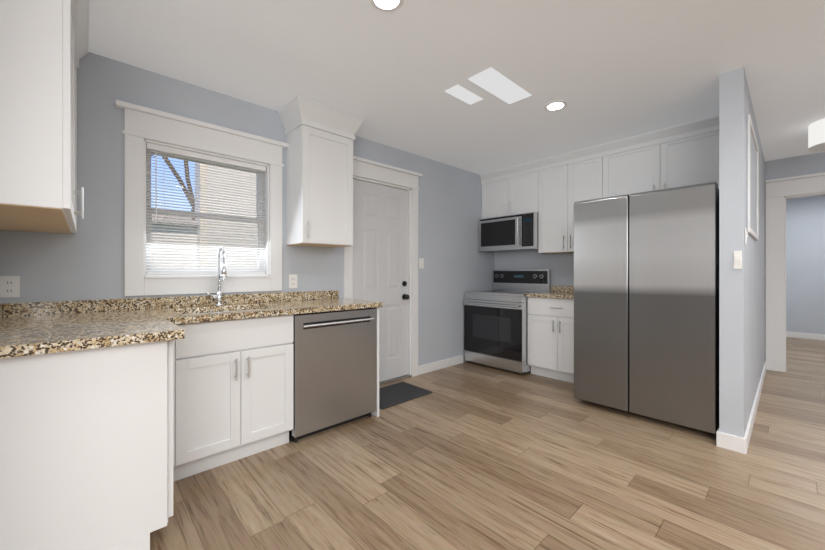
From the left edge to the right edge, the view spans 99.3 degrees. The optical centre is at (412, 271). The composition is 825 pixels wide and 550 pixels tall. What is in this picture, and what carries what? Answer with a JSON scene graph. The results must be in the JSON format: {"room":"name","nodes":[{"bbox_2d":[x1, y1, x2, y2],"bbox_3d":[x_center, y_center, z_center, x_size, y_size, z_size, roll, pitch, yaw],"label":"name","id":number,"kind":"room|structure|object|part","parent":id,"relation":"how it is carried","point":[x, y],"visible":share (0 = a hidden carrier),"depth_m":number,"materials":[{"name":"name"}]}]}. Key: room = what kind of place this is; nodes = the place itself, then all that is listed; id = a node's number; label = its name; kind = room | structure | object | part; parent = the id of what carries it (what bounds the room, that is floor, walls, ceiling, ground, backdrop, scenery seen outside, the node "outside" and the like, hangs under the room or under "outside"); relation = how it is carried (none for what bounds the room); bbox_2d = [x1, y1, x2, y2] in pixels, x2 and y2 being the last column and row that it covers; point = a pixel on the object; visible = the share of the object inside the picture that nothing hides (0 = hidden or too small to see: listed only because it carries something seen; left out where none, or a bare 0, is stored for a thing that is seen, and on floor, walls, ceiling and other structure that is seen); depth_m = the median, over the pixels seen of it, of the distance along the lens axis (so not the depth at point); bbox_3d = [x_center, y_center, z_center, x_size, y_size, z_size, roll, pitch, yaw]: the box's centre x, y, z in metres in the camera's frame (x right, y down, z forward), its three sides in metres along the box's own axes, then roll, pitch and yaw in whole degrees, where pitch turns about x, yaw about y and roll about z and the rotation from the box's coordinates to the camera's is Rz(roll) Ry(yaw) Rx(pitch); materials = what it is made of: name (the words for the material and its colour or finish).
{"room":"kitchen","nodes":[
{"label":"kitchen","id":0,"kind":"room"},
{"bbox_2d":[0,52,494,365],"bbox_3d":[-0.031,-0.080,4.038,13.200,2.520,0.150,0,0,-43],"label":"wall","id":1,"kind":"structure","parent":0,"point":[85,261],"depth_m":2.51,"materials":[{"name":"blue paint"}]},
{"bbox_2d":[0,276,19,297],"bbox_3d":[-2.200,0.080,1.913,0.075,0.118,0.008,0,0,-43],"label":"electrical outlet","id":2,"kind":"object","parent":1,"relation":"attached to","point":[9,286],"visible":1,"depth_m":1.91,"materials":[{"name":"white plastic"}]},
{"bbox_2d":[115,100,287,295],"bbox_3d":[-1.508,-0.460,2.631,1.110,1.230,0.200,0,0,-43],"label":"window","id":3,"kind":"structure","parent":1,"relation":"in","point":[142,124],"depth_m":2.50,"materials":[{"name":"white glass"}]},
{"bbox_3d":[-1.554,-0.425,2.680,0.796,0.886,0.065,0,0,-43],"label":"window sash","id":4,"kind":"part","parent":3,"relation":"part of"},
{"bbox_2d":[146,143,265,273],"bbox_3d":[-1.500,-0.426,2.622,0.784,0.880,0.054,0,0,-43],"label":"window blind","id":5,"kind":"object","parent":3,"relation":"attached to","point":[155,148],"visible":1,"depth_m":2.58,"materials":[{"name":"white plastic"}]},
{"bbox_2d":[289,274,296,287],"bbox_3d":[-1.024,0.080,3.006,0.075,0.118,0.008,0,0,-43],"label":"outlet","id":6,"kind":"object","parent":1,"relation":"attached to","point":[292,280],"visible":1,"depth_m":3.00,"materials":[{"name":"white plastic"}]},
{"bbox_2d":[278,95,363,247],"bbox_3d":[-0.770,-0.781,2.990,0.608,1.109,0.378,0,0,-43],"label":"upper cabinet","id":7,"kind":"object","parent":1,"relation":"attached to","point":[320,138],"visible":1,"depth_m":2.88,"materials":[{"name":"white wood"}]},
{"bbox_2d":[353,179,409,381],"bbox_3d":[-0.310,0.119,3.686,0.753,2.072,0.116,0,0,-43],"label":"door","id":8,"kind":"structure","parent":1,"relation":"in","point":[380,243],"depth_m":3.73,"materials":[{"name":"paint"}]},
{"bbox_3d":[-0.310,0.130,3.661,0.720,1.690,0.080,0,0,-43],"label":"door hardware","id":9,"kind":"part","parent":8,"relation":"part of","materials":[{"name":"black metal"}]},
{"bbox_2d":[343,156,421,384],"bbox_3d":[-0.339,0.030,3.719,1.055,2.300,0.198,0,0,-43],"label":"door frame","id":10,"kind":"structure","parent":1,"relation":"attached to","point":[365,170],"depth_m":3.94,"materials":[{"name":"white wood"}]},
{"bbox_2d":[419,258,423,268],"bbox_3d":[0.106,-0.100,4.053,0.075,0.118,0.012,0,0,-43],"label":"light switch","id":11,"kind":"object","parent":1,"relation":"attached to","point":[421,262],"visible":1,"depth_m":4.05,"materials":[{"name":"white plastic"}]},
{"bbox_2d":[418,355,462,374],"bbox_3d":[0.356,1.130,4.286,0.815,0.100,0.014,0,0,-43],"label":"baseboard","id":12,"kind":"structure","parent":1,"relation":"attached to","point":[430,367],"depth_m":4.26,"materials":[{"name":"white wood"}]},
{"bbox_2d":[89,0,824,174],"bbox_3d":[2.507,-1.390,1.380,13.700,0.100,7.600,0,0,-43],"label":"ceiling","id":13,"kind":"structure","parent":0,"point":[607,71],"depth_m":2.22,"materials":[{"name":"paint"}]},
{"bbox_2d":[370,0,403,11],"bbox_3d":[-0.127,-1.337,1.717,0.170,0.006,0.170,0,0,-43],"label":"recessed light","id":14,"kind":"object","parent":13,"relation":"in","point":[387,5],"visible":1,"depth_m":1.75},
{"bbox_2d":[445,85,482,104],"bbox_3d":[0.392,-1.336,2.653,0.305,0.007,0.125,0,0,-43],"label":"skylight","id":15,"kind":"object","parent":13,"relation":"in","point":[457,91],"depth_m":2.64,"materials":[{"name":"white glass"}]},
{"bbox_2d":[468,67,531,103],"bbox_3d":[0.643,-1.336,2.541,0.530,0.007,0.190,0,0,-43],"label":"skylight","id":16,"kind":"object","parent":13,"relation":"in","point":[491,80],"depth_m":2.52,"materials":[{"name":"white glass"}]},
{"bbox_2d":[544,101,566,110],"bbox_3d":[1.152,-1.337,2.824,0.170,0.006,0.170,0,0,-43],"label":"recessed light","id":17,"kind":"object","parent":13,"relation":"in","point":[554,105],"visible":1,"depth_m":2.81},
{"bbox_2d":[808,118,824,151],"bbox_3d":[3.766,-1.217,3.096,0.366,0.244,0.366,0,0,-43],"label":"drum light","id":18,"kind":"object","parent":13,"relation":"attached to","point":[816,136],"visible":1,"depth_m":3.12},
{"bbox_2d":[150,337,824,549],"bbox_3d":[2.507,1.230,1.380,13.700,0.100,7.600,0,0,-43],"label":"floor","id":19,"kind":"structure","parent":0,"point":[468,455],"depth_m":1.98,"materials":[{"name":"laminate"}]},
{"bbox_2d":[0,307,378,549],"bbox_3d":[-1.086,0.733,2.196,2.102,0.895,1.108,0,0,-43],"label":"base cabinet","id":20,"kind":"object","parent":19,"relation":"on","point":[104,448],"depth_m":1.40,"materials":[{"name":"white wood"}]},
{"bbox_2d":[0,302,199,358],"bbox_3d":[-1.358,0.227,1.449,0.690,0.113,0.480,0,0,-43],"label":"countertop","id":21,"kind":"structure","parent":20,"relation":"on","point":[31,328],"depth_m":1.60,"materials":[{"name":"stone"}]},
{"bbox_2d":[0,290,382,321],"bbox_3d":[-1.231,0.227,2.358,2.115,0.113,0.679,0,0,-43],"label":"countertop","id":22,"kind":"structure","parent":20,"relation":"on","point":[279,303],"depth_m":2.54,"materials":[{"name":"stone"}]},
{"bbox_2d":[206,246,226,305],"bbox_3d":[-1.392,0.029,2.491,0.116,0.432,0.170,0,0,-43],"label":"faucet","id":23,"kind":"object","parent":22,"relation":"on","point":[222,276],"visible":1,"depth_m":2.53,"materials":[{"name":"silver metal"}]},
{"bbox_3d":[-1.037,0.585,2.131,0.080,0.130,0.033,0,0,-43],"label":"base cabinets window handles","id":24,"kind":"part","parent":20,"relation":"part of","materials":[{"name":"silver metal"}]},
{"bbox_2d":[289,308,375,442],"bbox_3d":[-0.726,0.738,2.806,0.689,0.884,0.609,0,0,-43],"label":"dishwasher","id":25,"kind":"object","parent":19,"relation":"on","point":[334,368],"visible":0.85,"depth_m":2.57,"materials":[{"name":"silver metal"}]},
{"bbox_2d":[379,382,432,409],"bbox_3d":[-0.179,1.175,3.375,0.620,0.010,0.440,0,0,-43],"label":"doormat","id":26,"kind":"object","parent":19,"relation":"on","point":[395,394],"visible":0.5,"depth_m":3.38,"materials":[{"name":"fabric"}]},
{"bbox_2d":[463,269,550,373],"bbox_3d":[1.185,0.573,4.472,0.767,1.215,0.828,0,0,-43],"label":"range","id":27,"kind":"object","parent":19,"relation":"on","point":[496,326],"visible":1,"depth_m":4.29,"materials":[{"name":"silver metal"}]},
{"bbox_2d":[526,285,573,382],"bbox_3d":[1.775,0.675,3.963,0.650,1.010,0.712,0,0,-43],"label":"base cabinet","id":28,"kind":"object","parent":19,"relation":"on","point":[551,334],"visible":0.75,"depth_m":3.83,"materials":[{"name":"white wood"}]},
{"bbox_2d":[526,285,573,300],"bbox_3d":[1.778,0.227,3.966,0.642,0.113,0.712,0,0,-43],"label":"countertop","id":29,"kind":"structure","parent":28,"relation":"on","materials":[{"name":"stone"}]},
{"bbox_2d":[574,182,718,433],"bbox_3d":[2.171,0.273,3.160,1.070,1.815,0.970,0,0,-43],"label":"refrigerator","id":30,"kind":"object","parent":19,"relation":"on","point":[646,303],"visible":0.94,"depth_m":2.72,"materials":[{"name":"metal"}]},
{"bbox_2d":[495,250,573,285],"bbox_3d":[2.114,-0.080,4.168,0.120,2.520,2.580,0,0,-43],"label":"wall","id":31,"kind":"structure","parent":0,"point":[561,266],"depth_m":4.53,"materials":[{"name":"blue paint"}]},
{"bbox_2d":[479,115,718,253],"bbox_3d":[1.929,-0.782,3.998,0.381,1.108,2.570,0,0,-43],"label":"upper cabinet","id":32,"kind":"object","parent":31,"relation":"attached to","point":[552,190],"visible":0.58,"depth_m":3.75,"materials":[{"name":"white wood"}]},
{"bbox_2d":[479,212,537,251],"bbox_3d":[1.313,-0.499,4.608,0.447,0.441,0.820,0,0,-43],"label":"microwave","id":33,"kind":"object","parent":32,"relation":"attached to","point":[513,233],"visible":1,"depth_m":4.45,"materials":[{"name":"silver metal"}]},
{"bbox_2d":[719,66,764,437],"bbox_3d":[3.224,-0.080,3.348,3.010,2.520,0.133,0,0,-43],"label":"wall","id":34,"kind":"structure","parent":0,"point":[741,327],"depth_m":2.35,"materials":[{"name":"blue paint"}]},
{"bbox_2d":[734,251,741,268],"bbox_3d":[2.134,-0.080,2.300,0.012,0.118,0.040,0,0,-43],"label":"light switch","id":35,"kind":"object","parent":34,"relation":"attached to","point":[737,259],"visible":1,"depth_m":2.30,"materials":[{"name":"white plastic"}]},
{"bbox_2d":[747,114,758,240],"bbox_3d":[2.706,-0.690,2.781,1.000,0.820,0.014,0,0,-43],"label":"panel","id":36,"kind":"object","parent":34,"relation":"attached to","point":[752,189],"visible":1,"depth_m":2.77,"materials":[{"name":"white paint"}]},
{"bbox_2d":[741,361,766,453],"bbox_3d":[3.217,1.130,3.258,2.904,0.100,0.014,0,0,-43],"label":"baseboard","id":37,"kind":"structure","parent":34,"relation":"attached to","point":[745,441],"depth_m":2.70,"materials":[{"name":"white wood"}]},
{"bbox_2d":[765,152,824,360],"bbox_3d":[5.851,-0.080,2.644,0.120,2.520,4.500,0,0,-43],"label":"wall","id":38,"kind":"structure","parent":0,"point":[814,163],"depth_m":4.09,"materials":[{"name":"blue paint"}]},
{"bbox_2d":[765,172,824,371],"bbox_3d":[4.738,0.037,3.842,0.212,2.285,1.220,0,0,-43],"label":"trim","id":39,"kind":"structure","parent":38,"relation":"attached to","point":[779,191],"depth_m":4.16,"materials":[{"name":"white wood"}]},
{"bbox_2d":[786,195,824,334],"bbox_3d":[7.360,-0.080,5.890,0.150,2.520,7.200,0,0,-43],"label":"wall","id":40,"kind":"structure","parent":0,"point":[805,264],"depth_m":6.21,"materials":[{"name":"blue paint"}]},
{"bbox_2d":[786,331,824,339],"bbox_3d":[8.219,1.130,4.845,0.014,0.100,4.500,0,0,-43],"label":"baseboard","id":41,"kind":"structure","parent":40,"relation":"attached to","point":[788,334],"depth_m":6.20,"materials":[{"name":"white wood"}]},
{"bbox_3d":[-1.736,-0.080,1.259,0.120,2.520,1.600,0,0,-43],"label":"wall","id":42,"kind":"structure","parent":0,"visible":0},
{"bbox_2d":[0,0,88,233],"bbox_3d":[-1.706,-0.781,1.583,0.361,1.110,1.158,0,0,-43],"label":"upper cabinet","id":43,"kind":"object","parent":42,"relation":"attached to","point":[44,47],"visible":1,"depth_m":1.24,"materials":[{"name":"white wood"}]},
{"label":"outside","id":44,"kind":"structure","parent":0,"visible":0},
{"bbox_2d":[151,155,194,210],"bbox_3d":[-28.406,-13.770,29.578,70.000,30.100,0.200,0,0,-43],"label":"sky","id":45,"kind":"structure","parent":44,"point":[178,160],"depth_m":34.02,"materials":[{"name":"blue"}]},
{"bbox_3d":[-10.552,1.250,14.772,24.000,0.100,29.800,0,0,-43],"label":"ground","id":46,"kind":"structure","parent":44,"visible":0},
{"bbox_2d":[151,155,194,219],"bbox_3d":[-10.733,-4.572,15.402,10.945,11.556,7.443,0,0,-43],"label":"tree","id":47,"kind":"object","parent":46,"relation":"on","point":[168,164],"depth_m":16.54,"materials":[{"name":"brown plant"}]},
{"bbox_2d":[152,163,257,268],"bbox_3d":[-6.645,-1.560,8.438,17.500,5.520,3.800,0,0,-43],"label":"house","id":48,"kind":"structure","parent":46,"relation":"on","point":[232,177],"depth_m":8.12,"materials":[{"name":"beige"}]}
]}

